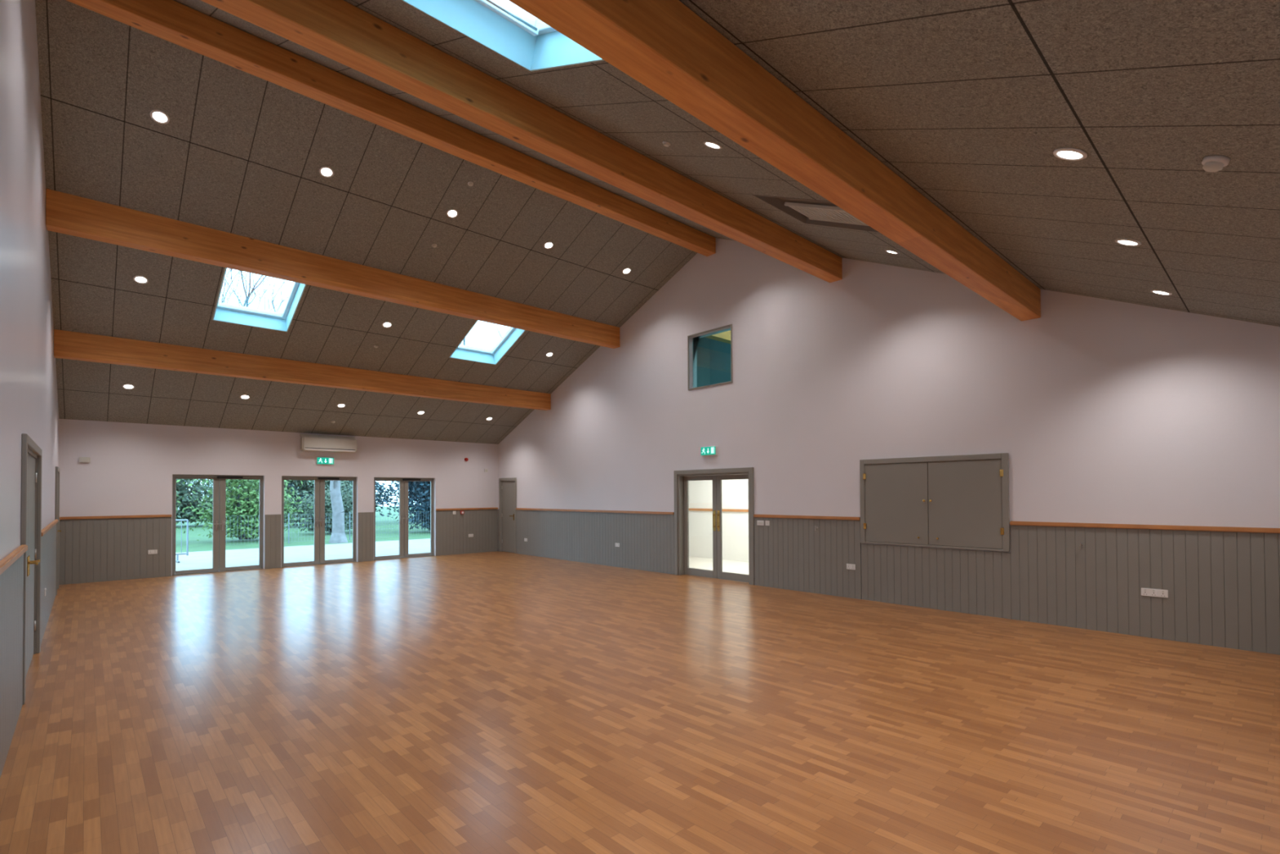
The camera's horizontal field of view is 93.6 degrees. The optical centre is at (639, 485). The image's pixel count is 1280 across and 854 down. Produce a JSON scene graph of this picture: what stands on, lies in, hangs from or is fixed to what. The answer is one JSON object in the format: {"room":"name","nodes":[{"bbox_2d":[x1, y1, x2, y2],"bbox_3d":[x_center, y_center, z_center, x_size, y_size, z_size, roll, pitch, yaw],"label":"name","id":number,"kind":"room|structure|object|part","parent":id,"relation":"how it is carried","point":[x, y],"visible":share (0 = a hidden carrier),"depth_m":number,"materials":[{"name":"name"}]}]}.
{"room":"community hall","nodes":[
{"label":"community hall","id":0,"kind":"room"},
{"bbox_2d":[0,0,58,573],"bbox_3d":[-5.570,-1.544,5.272,0.300,6.590,16.660,0,-1,-43],"label":"wall","id":1,"kind":"structure","parent":0,"point":[28,396],"depth_m":4.70,"materials":[{"name":"white paint"}]},
{"bbox_2d":[0,553,23,777],"bbox_3d":[-2.449,1.082,2.102,0.020,1.220,7.240,0,-1,-43],"label":"wainscoting","id":2,"kind":"structure","parent":1,"relation":"attached to","point":[11,580],"depth_m":3.96,"materials":[{"name":"grey wood"}]},
{"bbox_2d":[0,544,27,574],"bbox_3d":[-2.444,0.447,2.118,0.042,0.050,7.240,0,-1,-43],"label":"trim","id":3,"kind":"structure","parent":1,"relation":"attached to","point":[7,561],"depth_m":3.84,"materials":[{"name":"brown wood"}]},
{"bbox_2d":[20,433,41,704],"bbox_3d":[-5.665,0.678,5.579,0.122,2.155,2.210,0,-1,-43],"label":"door","id":4,"kind":"structure","parent":1,"relation":"in","point":[31,464],"depth_m":5.84,"materials":[{"name":"grey paint"}]},
{"bbox_3d":[-5.564,0.744,5.505,0.074,0.180,0.142,0,-1,-43],"label":"handle","id":5,"kind":"part","parent":4,"relation":"part of","materials":[{"name":"gold metal"}]},
{"bbox_3d":[-5.687,0.716,5.558,0.060,2.080,2.060,0,-1,-43],"label":"frame","id":6,"kind":"part","parent":4,"relation":"part of","materials":[{"name":"grey paint"}]},
{"bbox_3d":[-5.729,0.748,5.683,0.074,0.180,0.142,0,-1,-43],"label":"handle","id":7,"kind":"part","parent":4,"relation":"part of","materials":[{"name":"gold metal"}]},
{"bbox_2d":[40,524,56,646],"bbox_3d":[-8.092,1.195,8.222,0.020,1.220,4.950,0,-1,-43],"label":"trim","id":8,"kind":"structure","parent":1,"relation":"attached to","point":[48,542],"depth_m":7.84,"materials":[{"name":"grey wood"}]},
{"bbox_2d":[41,519,57,536],"bbox_3d":[-8.087,0.560,8.238,0.042,0.050,4.950,0,-1,-43],"label":"trim","id":9,"kind":"structure","parent":1,"relation":"attached to","point":[45,530],"depth_m":7.62,"materials":[{"name":"brown wood"}]},
{"bbox_2d":[54,466,61,595],"bbox_3d":[-10.125,0.768,10.416,0.122,2.155,1.010,0,-1,-43],"label":"door","id":10,"kind":"structure","parent":1,"relation":"in","point":[57,468],"depth_m":10.10,"materials":[{"name":"grey paint"}]},
{"bbox_2d":[58,418,498,573],"bbox_3d":[-7.610,0.323,14.484,9.810,3.131,0.300,0,-1,-43],"label":"wall","id":11,"kind":"structure","parent":0,"point":[131,467],"depth_m":13.11,"materials":[{"name":"white paint"}]},
{"bbox_2d":[79,457,90,462],"bbox_3d":[-10.615,-0.487,11.488,0.160,0.100,0.055,0,-1,-43],"label":"junction box","id":12,"kind":"object","parent":11,"relation":"attached to","point":[86,460],"visible":1,"depth_m":11.47,"materials":[{"name":"plastic"}]},
{"bbox_2d":[58,516,171,584],"bbox_3d":[-10.264,1.255,11.801,1.680,1.220,0.020,0,-1,-43],"label":"trim","id":13,"kind":"structure","parent":11,"relation":"attached to","point":[94,549],"depth_m":11.76,"materials":[{"name":"grey wood"}]},
{"bbox_2d":[60,514,171,519],"bbox_3d":[-10.260,0.620,11.802,1.680,0.050,0.042,0,-1,-43],"label":"trim","id":14,"kind":"structure","parent":11,"relation":"attached to","point":[159,515],"depth_m":11.77,"materials":[{"name":"brown wood"}]},
{"bbox_2d":[147,549,157,554],"bbox_3d":[-9.855,1.348,12.153,0.146,0.086,0.014,0,-1,-43],"label":"power socket","id":15,"kind":"object","parent":11,"relation":"attached to","point":[153,551],"visible":1,"depth_m":12.15,"materials":[{"name":"white plastic"}]},
{"bbox_2d":[171,474,263,575],"bbox_3d":[-9.117,0.826,13.024,1.640,2.100,0.190,0,-1,-43],"label":"door","id":16,"kind":"structure","parent":11,"relation":"in","point":[219,481],"depth_m":13.03,"materials":[{"name":"grey paint"}]},
{"bbox_3d":[-9.132,0.866,12.959,0.090,0.220,0.065,0,-1,-43],"label":"handle","id":17,"kind":"part","parent":16,"relation":"part of","materials":[{"name":"metal"}]},
{"bbox_2d":[264,514,280,568],"bbox_3d":[-8.309,1.270,13.604,0.320,1.220,0.020,0,-1,-43],"label":"trim","id":18,"kind":"structure","parent":11,"relation":"attached to","point":[272,522],"depth_m":13.59,"materials":[{"name":"grey wood"}]},
{"bbox_2d":[281,475,356,567],"bbox_3d":[-7.658,0.837,14.370,1.650,2.100,0.190,0,-1,-43],"label":"door","id":19,"kind":"structure","parent":11,"relation":"in","point":[319,482],"depth_m":14.37,"materials":[{"name":"grey paint"}]},
{"bbox_2d":[315,457,333,464],"bbox_3d":[-7.514,-0.584,14.347,0.380,0.170,0.054,0,-1,-43],"label":"exit sign","id":20,"kind":"object","parent":11,"relation":"attached to","point":[319,460],"visible":1,"depth_m":14.32,"materials":[{"name":"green plastic"}]},
{"bbox_2d":[299,433,356,453],"bbox_3d":[-7.409,-1.000,14.329,1.200,0.390,0.235,0,-1,-43],"label":"air conditioner","id":21,"kind":"object","parent":11,"relation":"attached to","point":[312,442],"visible":1,"depth_m":14.23,"materials":[{"name":"plastic"}]},
{"bbox_2d":[358,511,373,561],"bbox_3d":[-6.827,1.282,14.970,0.370,1.220,0.020,0,-1,-43],"label":"trim","id":22,"kind":"structure","parent":11,"relation":"attached to","point":[366,520],"depth_m":14.97,"materials":[{"name":"grey wood"}]},
{"bbox_2d":[373,477,434,560],"bbox_3d":[-6.176,0.849,15.736,1.600,2.100,0.190,0,-1,-43],"label":"door","id":23,"kind":"structure","parent":11,"relation":"in","point":[403,482],"depth_m":15.74,"materials":[{"name":"grey paint"}]},
{"bbox_2d":[435,509,497,555],"bbox_3d":[-4.817,1.297,16.824,1.860,1.220,0.020,0,-1,-43],"label":"trim","id":24,"kind":"structure","parent":11,"relation":"attached to","point":[452,531],"depth_m":16.77,"materials":[{"name":"grey wood"}]},
{"bbox_2d":[435,507,497,510],"bbox_3d":[-4.812,0.662,16.825,1.860,0.050,0.042,0,-1,-43],"label":"trim","id":25,"kind":"structure","parent":11,"relation":"attached to","point":[462,508],"depth_m":16.78,"materials":[{"name":"brown wood"}]},
{"bbox_2d":[0,551,1279,853],"bbox_3d":[-1.094,1.885,9.336,12.430,0.200,16.660,0,-1,-43],"label":"floor","id":26,"kind":"structure","parent":0,"point":[496,702],"depth_m":4.31,"materials":[{"name":"brown wood"}]},
{"bbox_2d":[35,0,1279,444],"bbox_3d":[-2.082,-3.100,8.517,9.810,4.005,17.060,0,-1,-43],"label":"ceiling","id":27,"kind":"structure","parent":0,"point":[970,103],"depth_m":6.45,"materials":[{"name":"grey tile"}]},
{"bbox_2d":[122,383,134,389],"bbox_3d":[-9.331,-1.803,10.961,0.179,0.078,0.166,0,-1,-37],"label":"recessed light","id":28,"kind":"object","parent":27,"relation":"in","point":[128,386],"visible":1,"depth_m":10.96,"materials":[{"name":"white plastic"}]},
{"bbox_2d":[133,275,148,284],"bbox_3d":[-7.383,-3.044,8.889,0.179,0.078,0.166,0,-1,-37],"label":"recessed light","id":29,"kind":"object","parent":27,"relation":"in","point":[138,278],"visible":1,"depth_m":8.88,"materials":[{"name":"white plastic"}]},
{"bbox_2d":[149,109,169,124],"bbox_3d":[-5.517,-4.233,6.904,0.179,0.078,0.166,0,-1,-37],"label":"recessed light","id":30,"kind":"object","parent":27,"relation":"in","point":[161,117],"visible":1,"depth_m":6.90,"materials":[{"name":"white plastic"}]},
{"bbox_2d":[240,394,250,399],"bbox_3d":[-8.007,-1.793,12.181,0.179,0.078,0.166,0,-1,-37],"label":"recessed light","id":31,"kind":"object","parent":27,"relation":"in","point":[243,396],"visible":1,"depth_m":12.17,"materials":[{"name":"white plastic"}]},
{"bbox_2d":[212,267,306,332],"bbox_3d":[-6.323,-3.195,9.961,1.110,0.873,1.452,0,-1,-43],"label":"window","id":32,"kind":"structure","parent":27,"relation":"attached to","point":[226,313],"depth_m":10.38,"materials":[{"name":"paint"}]},
{"bbox_2d":[53,328,551,410],"bbox_3d":[-5.762,-2.188,12.501,9.206,0.409,0.220,0,-1,-43],"label":"roof beam","id":33,"kind":"structure","parent":27,"relation":"attached to","point":[73,345],"depth_m":11.29,"materials":[{"name":"brown wood"}]},
{"bbox_2d":[319,166,333,177],"bbox_3d":[-4.223,-4.223,8.097,0.179,0.078,0.166,0,-1,-37],"label":"recessed light","id":34,"kind":"object","parent":27,"relation":"in","point":[326,171],"visible":1,"depth_m":8.09,"materials":[{"name":"white plastic"}]},
{"bbox_2d":[45,188,619,348],"bbox_3d":[-3.907,-3.362,10.499,9.206,0.443,0.220,0,-1,-43],"label":"roof beam","id":35,"kind":"structure","parent":27,"relation":"attached to","point":[68,214],"depth_m":9.10,"materials":[{"name":"brown wood"}]},
{"bbox_2d":[337,403,346,407],"bbox_3d":[-6.669,-1.783,13.415,0.179,0.078,0.166,0,-1,-37],"label":"recessed light","id":36,"kind":"object","parent":27,"relation":"in","point":[340,405],"visible":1,"depth_m":13.40,"materials":[{"name":"white plastic"}]},
{"bbox_2d":[382,321,392,327],"bbox_3d":[-4.759,-3.024,11.309,0.179,0.078,0.166,0,-1,-37],"label":"recessed light","id":37,"kind":"object","parent":27,"relation":"in","point":[386,324],"visible":1,"depth_m":11.30,"materials":[{"name":"white plastic"}]},
{"bbox_2d":[66,0,715,256],"bbox_3d":[-2.009,-4.619,8.450,9.206,0.320,0.220,0,-1,-43],"label":"roof beam","id":38,"kind":"structure","parent":27,"relation":"attached to","point":[175,22],"depth_m":7.19,"materials":[{"name":"brown wood"}]},
{"bbox_2d":[417,410,424,414],"bbox_3d":[-5.338,-1.773,14.642,0.179,0.078,0.166,0,-1,-37],"label":"recessed light","id":39,"kind":"object","parent":27,"relation":"in","point":[420,412],"visible":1,"depth_m":14.63,"materials":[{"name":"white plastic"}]},
{"bbox_2d":[446,208,457,217],"bbox_3d":[-2.907,-4.213,9.311,0.179,0.078,0.166,0,-1,-37],"label":"recessed light","id":40,"kind":"object","parent":27,"relation":"in","point":[451,213],"visible":1,"depth_m":9.31,"materials":[{"name":"white plastic"}]},
{"bbox_2d":[467,181,473,186],"bbox_3d":[-2.508,-4.460,8.894,0.080,0.051,0.078,0,-1,-36],"label":"detector","id":41,"kind":"object","parent":27,"relation":"attached to","point":[469,183],"visible":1,"depth_m":8.88,"materials":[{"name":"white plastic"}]},
{"bbox_2d":[448,320,525,364],"bbox_3d":[-3.269,-3.171,12.777,1.110,0.873,1.452,0,-1,-43],"label":"window","id":42,"kind":"structure","parent":27,"relation":"attached to","point":[493,356],"depth_m":13.22,"materials":[{"name":"paint"}]},
{"bbox_3d":[-3.300,-3.279,12.812,1.074,0.090,1.394,0,-24,-43],"label":"sash","id":43,"kind":"part","parent":42,"relation":"part of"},
{"bbox_2d":[401,0,604,71],"bbox_3d":[-0.807,-3.264,4.000,1.110,0.894,1.448,0,-1,-43],"label":"window","id":44,"kind":"structure","parent":27,"relation":"attached to","point":[500,26],"depth_m":4.57,"materials":[{"name":"paint"}]},
{"bbox_3d":[-0.775,-3.372,3.966,1.074,0.090,1.394,0,23,-43],"label":"sash","id":45,"kind":"part","parent":44,"relation":"part of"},
{"bbox_2d":[200,0,842,282],"bbox_3d":[-0.240,-3.520,6.523,9.206,0.441,0.220,0,-1,-43],"label":"roof beam","id":46,"kind":"structure","parent":27,"relation":"attached to","point":[340,31],"depth_m":5.48,"materials":[{"name":"brown wood"}]},
{"bbox_2d":[543,241,553,248],"bbox_3d":[-1.599,-4.203,10.517,0.179,0.078,0.166,0,-1,-37],"label":"recessed light","id":47,"kind":"object","parent":27,"relation":"in","point":[548,245],"visible":1,"depth_m":10.51,"materials":[{"name":"white plastic"}]},
{"bbox_2d":[545,351,553,356],"bbox_3d":[-2.075,-3.004,13.783,0.179,0.078,0.166,0,-1,-37],"label":"recessed light","id":48,"kind":"object","parent":27,"relation":"in","point":[549,353],"visible":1,"depth_m":13.78,"materials":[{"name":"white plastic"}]},
{"bbox_2d":[622,267,631,274],"bbox_3d":[-0.261,-4.193,11.751,0.179,0.078,0.166,0,-1,-37],"label":"recessed light","id":49,"kind":"object","parent":27,"relation":"in","point":[626,270],"visible":1,"depth_m":11.74,"materials":[{"name":"white plastic"}]},
{"bbox_2d":[662,141,670,146],"bbox_3d":[0.259,-3.336,5.869,0.080,0.052,0.078,0,-1,-36],"label":"detector","id":50,"kind":"object","parent":27,"relation":"attached to","point":[666,144],"visible":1,"depth_m":5.85,"materials":[{"name":"white plastic"}]},
{"bbox_2d":[703,140,722,149],"bbox_3d":[0.662,-3.101,5.474,0.165,0.080,0.179,-1,-1,42],"label":"recessed light","id":51,"kind":"object","parent":27,"relation":"in","point":[713,144],"visible":1,"depth_m":5.46,"materials":[{"name":"white plastic"}]},
{"bbox_2d":[508,0,1040,320],"bbox_3d":[1.589,-2.363,4.529,9.206,0.455,0.220,0,-1,-43],"label":"roof beam","id":52,"kind":"structure","parent":27,"relation":"attached to","point":[664,46],"depth_m":3.69,"materials":[{"name":"brown wood"}]},
{"bbox_2d":[752,194,879,232],"bbox_3d":[2.181,-3.160,6.881,1.110,0.692,1.359,0,-1,-43],"label":"ventilation unit","id":53,"kind":"object","parent":27,"relation":"attached to","point":[810,211],"visible":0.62,"depth_m":7.22,"materials":[{"name":"plastic"}]},
{"bbox_2d":[884,249,898,253],"bbox_3d":[3.324,-3.081,7.928,0.165,0.080,0.179,-1,-1,42],"label":"recessed light","id":54,"kind":"object","parent":27,"relation":"in","point":[891,251],"visible":1,"depth_m":7.91,"materials":[{"name":"white plastic"}]},
{"bbox_2d":[1053,147,1087,160],"bbox_3d":[2.545,-1.960,3.556,0.165,0.080,0.179,-1,-1,42],"label":"recessed light","id":55,"kind":"object","parent":27,"relation":"in","point":[1065,153],"visible":1,"depth_m":3.54,"materials":[{"name":"white plastic"}]},
{"bbox_2d":[1115,238,1141,246],"bbox_3d":[3.912,-1.949,4.817,0.165,0.080,0.179,-1,-1,42],"label":"recessed light","id":56,"kind":"object","parent":27,"relation":"in","point":[1126,242],"visible":1,"depth_m":4.80,"materials":[{"name":"white plastic"}]},
{"bbox_2d":[1150,288,1172,295],"bbox_3d":[5.235,-1.939,6.037,0.165,0.080,0.179,-1,-1,42],"label":"recessed light","id":57,"kind":"object","parent":27,"relation":"in","point":[1153,291],"visible":1,"depth_m":6.02,"materials":[{"name":"white plastic"}]},
{"bbox_2d":[1201,155,1230,172],"bbox_3d":[3.001,-1.679,3.132,0.110,0.084,0.109,0,-1,-36],"label":"smoke detector","id":58,"kind":"object","parent":27,"relation":"attached to","point":[1211,163],"visible":1,"depth_m":3.11,"materials":[{"name":"white plastic"}]},
{"bbox_2d":[697,337,710,386],"bbox_3d":[0.664,-2.747,15.015,3.200,2.800,0.100,0,-1,-43],"label":"wall","id":59,"kind":"structure","parent":0,"point":[704,362],"depth_m":15.92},
{"bbox_2d":[688,479,748,562],"bbox_3d":[2.842,0.531,14.174,0.100,2.600,7.200,0,-1,-43],"label":"wall","id":60,"kind":"structure","parent":0,"point":[735,492],"depth_m":14.91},
{"bbox_2d":[688,508,748,511],"bbox_3d":[2.791,0.601,14.126,0.040,0.060,7.000,0,-1,-43],"label":"trim","id":61,"kind":"structure","parent":60,"relation":"attached to","point":[692,509],"depth_m":14.86,"materials":[{"name":"brown wood"}]},
{"bbox_2d":[710,338,731,384],"bbox_3d":[3.605,-2.772,14.259,0.100,2.800,5.200,0,-1,-43],"label":"wall","id":62,"kind":"structure","parent":0,"point":[720,352],"depth_m":15.82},
{"bbox_2d":[705,330,730,343],"bbox_3d":[2.152,-3.316,13.405,3.180,0.320,0.200,0,-1,-43],"label":"ceiling","id":63,"kind":"structure","parent":62,"relation":"attached to","point":[725,336],"depth_m":12.98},
{"bbox_2d":[497,237,1279,587],"bbox_3d":[1.392,-1.491,11.691,0.220,6.590,16.660,0,-1,-43],"label":"wall","id":64,"kind":"structure","parent":0,"point":[1103,411],"depth_m":8.84,"materials":[{"name":"white paint"}]},
{"bbox_2d":[497,509,498,551],"bbox_3d":[-4.095,1.302,17.442,0.020,1.220,0.090,0,-1,-43],"label":"trim","id":65,"kind":"structure","parent":64,"relation":"attached to","point":[498,509],"depth_m":17.45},
{"bbox_2d":[498,477,516,553],"bbox_3d":[-3.748,0.847,17.084,0.122,2.115,0.930,0,-1,-43],"label":"door","id":66,"kind":"structure","parent":64,"relation":"in","point":[508,486],"depth_m":17.12,"materials":[{"name":"grey paint"}]},
{"bbox_3d":[-3.725,0.885,17.104,0.060,2.040,0.780,0,-1,-43],"label":"frame","id":67,"kind":"part","parent":66,"relation":"part of","materials":[{"name":"grey paint"}]},
{"bbox_2d":[515,507,674,514],"bbox_3d":[-1.378,0.612,14.485,0.042,0.050,6.100,0,-1,-43],"label":"trim","id":68,"kind":"structure","parent":64,"relation":"attached to","point":[519,508],"depth_m":13.94,"materials":[{"name":"brown wood"}]},
{"bbox_2d":[516,509,674,574],"bbox_3d":[-1.367,1.247,14.484,0.020,1.220,6.100,0,-1,-43],"label":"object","id":69,"kind":"structure","parent":64,"relation":"attached to","point":[646,540],"depth_m":13.94,"materials":[{"name":"grey wood"}]},
{"bbox_2d":[701,445,717,455],"bbox_3d":[1.325,-0.662,11.553,0.054,0.170,0.380,0,-1,-43],"label":"exit sign","id":70,"kind":"object","parent":64,"relation":"attached to","point":[705,451],"visible":1,"depth_m":11.51,"materials":[{"name":"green plastic"}]},
{"bbox_2d":[687,324,733,390],"bbox_3d":[1.375,-2.449,11.619,0.126,1.092,1.122,0,-1,-43],"label":"window","id":71,"kind":"structure","parent":64,"relation":"in","point":[697,343],"depth_m":11.93,"materials":[{"name":"grey paint"}]},
{"bbox_3d":[1.419,-2.449,11.660,0.006,1.032,1.062,0,-1,-43],"label":"glass pane","id":72,"kind":"part","parent":71,"relation":"part of","materials":[{"name":"glass"}]},
{"bbox_2d":[673,466,754,585],"bbox_3d":[1.454,0.745,11.584,0.250,2.115,1.980,0,-1,-43],"label":"door","id":73,"kind":"structure","parent":64,"relation":"in","point":[681,477],"depth_m":11.64,"materials":[{"name":"grey paint"}]},
{"bbox_3d":[1.444,0.683,11.644,0.004,0.400,0.060,0,-1,-43],"label":"push plate","id":74,"kind":"part","parent":73,"relation":"part of","materials":[{"name":"gold metal"}]},
{"bbox_3d":[1.512,0.682,11.570,0.004,0.400,0.060,0,-1,-43],"label":"push plate","id":75,"kind":"part","parent":73,"relation":"part of","materials":[{"name":"gold metal"}]},
{"bbox_2d":[756,520,764,525],"bbox_3d":[2.136,0.666,10.664,0.014,0.086,0.146,0,-1,-43],"label":"light switch","id":76,"kind":"object","parent":64,"relation":"attached to","point":[758,522],"visible":1,"depth_m":10.66,"materials":[{"name":"white plastic"}]},
{"bbox_2d":[765,520,769,525],"bbox_3d":[2.238,0.664,10.554,0.014,0.086,0.086,0,-1,-43],"label":"light switch","id":77,"kind":"object","parent":64,"relation":"attached to","point":[767,522],"visible":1,"depth_m":10.54,"materials":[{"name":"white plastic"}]},
{"bbox_2d":[753,514,860,519],"bbox_3d":[2.726,0.530,10.034,0.042,0.050,2.010,0,-1,-43],"label":"trim","id":78,"kind":"structure","parent":64,"relation":"attached to","point":[754,515],"depth_m":9.93,"materials":[{"name":"brown wood"}]},
{"bbox_2d":[754,516,862,599],"bbox_3d":[2.738,1.165,10.033,0.020,1.220,2.010,0,-1,-43],"label":"trim","id":79,"kind":"structure","parent":64,"relation":"attached to","point":[789,553],"depth_m":9.94,"materials":[{"name":"grey wood"}]},
{"bbox_2d":[846,563,855,569],"bbox_3d":[3.298,1.273,9.398,0.014,0.086,0.146,0,-1,-43],"label":"power socket","id":80,"kind":"object","parent":64,"relation":"attached to","point":[852,566],"visible":1,"depth_m":9.39,"materials":[{"name":"white plastic"}]},
{"bbox_2d":[864,462,928,544],"bbox_3d":[3.783,0.263,8.892,0.030,1.173,0.935,0,-1,-43],"label":"shutter","id":81,"kind":"object","parent":64,"relation":"attached to","point":[896,495],"depth_m":8.86,"materials":[{"name":"grey paint"}]},
{"bbox_2d":[859,453,1009,551],"bbox_3d":[4.101,0.234,8.546,0.102,1.285,2.030,0,-1,-43],"label":"hatch","id":82,"kind":"object","parent":64,"relation":"attached to","point":[964,503],"visible":1,"depth_m":8.43,"materials":[{"name":"grey paint"}]},
{"bbox_3d":[4.118,0.862,8.550,0.065,0.030,2.000,0,-1,-43],"label":"sill","id":83,"kind":"part","parent":82,"relation":"part of","materials":[{"name":"grey paint"}]},
{"bbox_2d":[861,543,1011,619],"bbox_3d":[4.118,1.317,8.534,0.020,0.860,2.040,0,-1,-43],"label":"wall paneling","id":84,"kind":"structure","parent":64,"relation":"attached to","point":[975,582],"depth_m":8.43,"materials":[{"name":"grey wood"}]},
{"bbox_2d":[928,458,1002,548],"bbox_3d":[4.421,0.250,8.200,0.030,1.173,0.935,0,-1,-43],"label":"shutter","id":85,"kind":"object","parent":64,"relation":"attached to","point":[965,495],"depth_m":8.17,"materials":[{"name":"grey paint"}]},
{"bbox_2d":[1009,520,1279,533],"bbox_3d":[5.773,0.469,6.730,0.042,0.050,2.880,0,-1,-43],"label":"trim","id":86,"kind":"structure","parent":64,"relation":"attached to","point":[1262,530],"depth_m":6.72,"materials":[{"name":"brown wood"}]},
{"bbox_2d":[1010,524,1279,654],"bbox_3d":[5.785,1.103,6.729,0.020,1.220,2.880,0,-1,-43],"label":"wall paneling","id":87,"kind":"structure","parent":64,"relation":"attached to","point":[1223,588],"depth_m":6.73,"materials":[{"name":"grey wood"}]},
{"bbox_2d":[1141,587,1158,596],"bbox_3d":[5.732,1.204,6.760,0.014,0.086,0.146,0,-1,-43],"label":"power socket","id":88,"kind":"object","parent":64,"relation":"attached to","point":[1144,592],"visible":1,"depth_m":6.76,"materials":[{"name":"white plastic"}]},
{"bbox_2d":[1157,589,1168,597],"bbox_3d":[5.810,1.203,6.675,0.014,0.086,0.086,0,-1,-43],"label":"power socket","id":89,"kind":"object","parent":64,"relation":"attached to","point":[1162,593],"visible":1,"depth_m":6.67,"materials":[{"name":"white plastic"}]},
{"label":"outside","id":90,"kind":"structure","parent":0,"visible":0},
{"bbox_2d":[175,506,430,552],"bbox_3d":[-32.490,2.525,46.284,75.000,0.100,67.840,0,-1,-43],"label":"lawn","id":91,"kind":"structure","parent":90,"point":[205,543],"depth_m":24.70,"materials":[{"name":"green plant"}]},
{"bbox_2d":[176,479,191,533],"bbox_3d":[-17.944,0.382,19.998,4.850,3.239,4.016,0,-1,-36],"label":"shrub","id":92,"kind":"object","parent":91,"relation":"on","point":[177,481],"visible":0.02,"depth_m":21.40,"materials":[{"name":"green plant"}]},
{"bbox_2d":[176,479,239,524],"bbox_3d":[-26.600,-1.109,31.392,12.454,6.631,6.197,0,-1,-43],"label":"shrub","id":93,"kind":"object","parent":91,"relation":"on","point":[183,491],"visible":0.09,"depth_m":32.56,"materials":[{"name":"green plant"}]},
{"bbox_2d":[176,479,312,540],"bbox_3d":[-14.655,0.033,22.338,4.270,3.952,4.207,0,-1,-43],"label":"shrub","id":94,"kind":"object","parent":91,"relation":"on","point":[244,504],"visible":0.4,"depth_m":21.72,"materials":[{"name":"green plant"}]},
{"bbox_2d":[220,268,289,514],"bbox_3d":[-18.436,-5.121,28.497,7.000,14.556,7.865,0,-1,-5],"label":"tree","id":95,"kind":"object","parent":91,"relation":"on","point":[246,303],"visible":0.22,"depth_m":28.02,"materials":[{"name":"grey plant"}]},
{"bbox_2d":[178,480,352,515],"bbox_3d":[-26.874,-1.486,45.593,14.008,7.779,7.540,0,-1,-43],"label":"shrub","id":96,"kind":"object","parent":91,"relation":"on","point":[295,480],"visible":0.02,"depth_m":45.43,"materials":[{"name":"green plant"}]},
{"bbox_2d":[238,480,380,525],"bbox_3d":[-17.908,-0.057,32.484,7.468,4.464,4.332,0,-1,-40],"label":"shrub","id":97,"kind":"object","parent":91,"relation":"on","point":[304,486],"visible":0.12,"depth_m":32.09,"materials":[{"name":"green plant"}]},
{"bbox_2d":[226,511,429,545],"bbox_3d":[-10.030,1.513,22.964,10.039,1.050,0.039,0,-1,-43],"label":"mesh fence","id":98,"kind":"object","parent":91,"relation":"on","point":[288,514],"visible":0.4,"depth_m":21.13,"materials":[{"name":"metal"}]},
{"bbox_3d":[-12.236,1.496,20.930,0.035,1.050,0.040,0,-1,2],"label":"post","id":99,"kind":"part","parent":98,"relation":"part of","materials":[{"name":"metal"}]},
{"bbox_3d":[-10.765,1.508,22.286,0.035,1.050,0.040,0,-1,2],"label":"post","id":100,"kind":"part","parent":98,"relation":"part of","materials":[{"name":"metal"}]},
{"bbox_2d":[284,480,387,532],"bbox_3d":[-13.307,0.754,26.547,4.469,2.622,4.122,0,-1,-36],"label":"shrub","id":101,"kind":"object","parent":91,"relation":"on","point":[346,498],"visible":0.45,"depth_m":25.74,"materials":[{"name":"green plant"}]},
{"bbox_2d":[328,480,347,542],"bbox_3d":[-11.070,-1.268,20.196,3.021,6.546,2.730,-1,-1,41],"label":"tree","id":102,"kind":"object","parent":91,"relation":"on","point":[338,535],"visible":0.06,"depth_m":20.96,"materials":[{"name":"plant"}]},
{"bbox_2d":[375,480,430,520],"bbox_3d":[-13.708,-1.468,37.532,8.933,7.370,4.735,0,-1,-39],"label":"shrub","id":103,"kind":"object","parent":91,"relation":"on","point":[386,496],"visible":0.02,"depth_m":36.16,"materials":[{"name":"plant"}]},
{"bbox_2d":[383,480,430,530],"bbox_3d":[-9.080,-0.428,27.333,4.666,4.952,4.118,0,-1,-39],"label":"shrub","id":104,"kind":"object","parent":91,"relation":"on","point":[420,491],"visible":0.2,"depth_m":26.45,"materials":[{"name":"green plant"}]},
{"bbox_2d":[460,323,506,348],"bbox_3d":[-10.621,-4.990,37.244,6.049,14.455,8.905,0,-1,12],"label":"tree","id":105,"kind":"object","parent":91,"relation":"on","point":[464,340],"visible":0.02,"depth_m":39.01,"materials":[{"name":"grey plant"}]},
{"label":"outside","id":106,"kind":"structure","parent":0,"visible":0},
{"bbox_2d":[175,538,430,570],"bbox_3d":[-7.397,2.016,19.071,75.000,0.110,6.200,0,-1,-43],"label":"paving","id":107,"kind":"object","parent":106,"point":[244,557],"visible":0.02,"depth_m":17.04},
{"bbox_2d":[175,519,188,562],"bbox_3d":[-12.285,1.384,14.493,2.240,1.063,0.600,0,-1,-43],"label":"crowd barrier","id":108,"kind":"object","parent":107,"relation":"on","point":[181,520],"visible":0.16,"depth_m":15.21,"materials":[{"name":"metal"}]}
]}

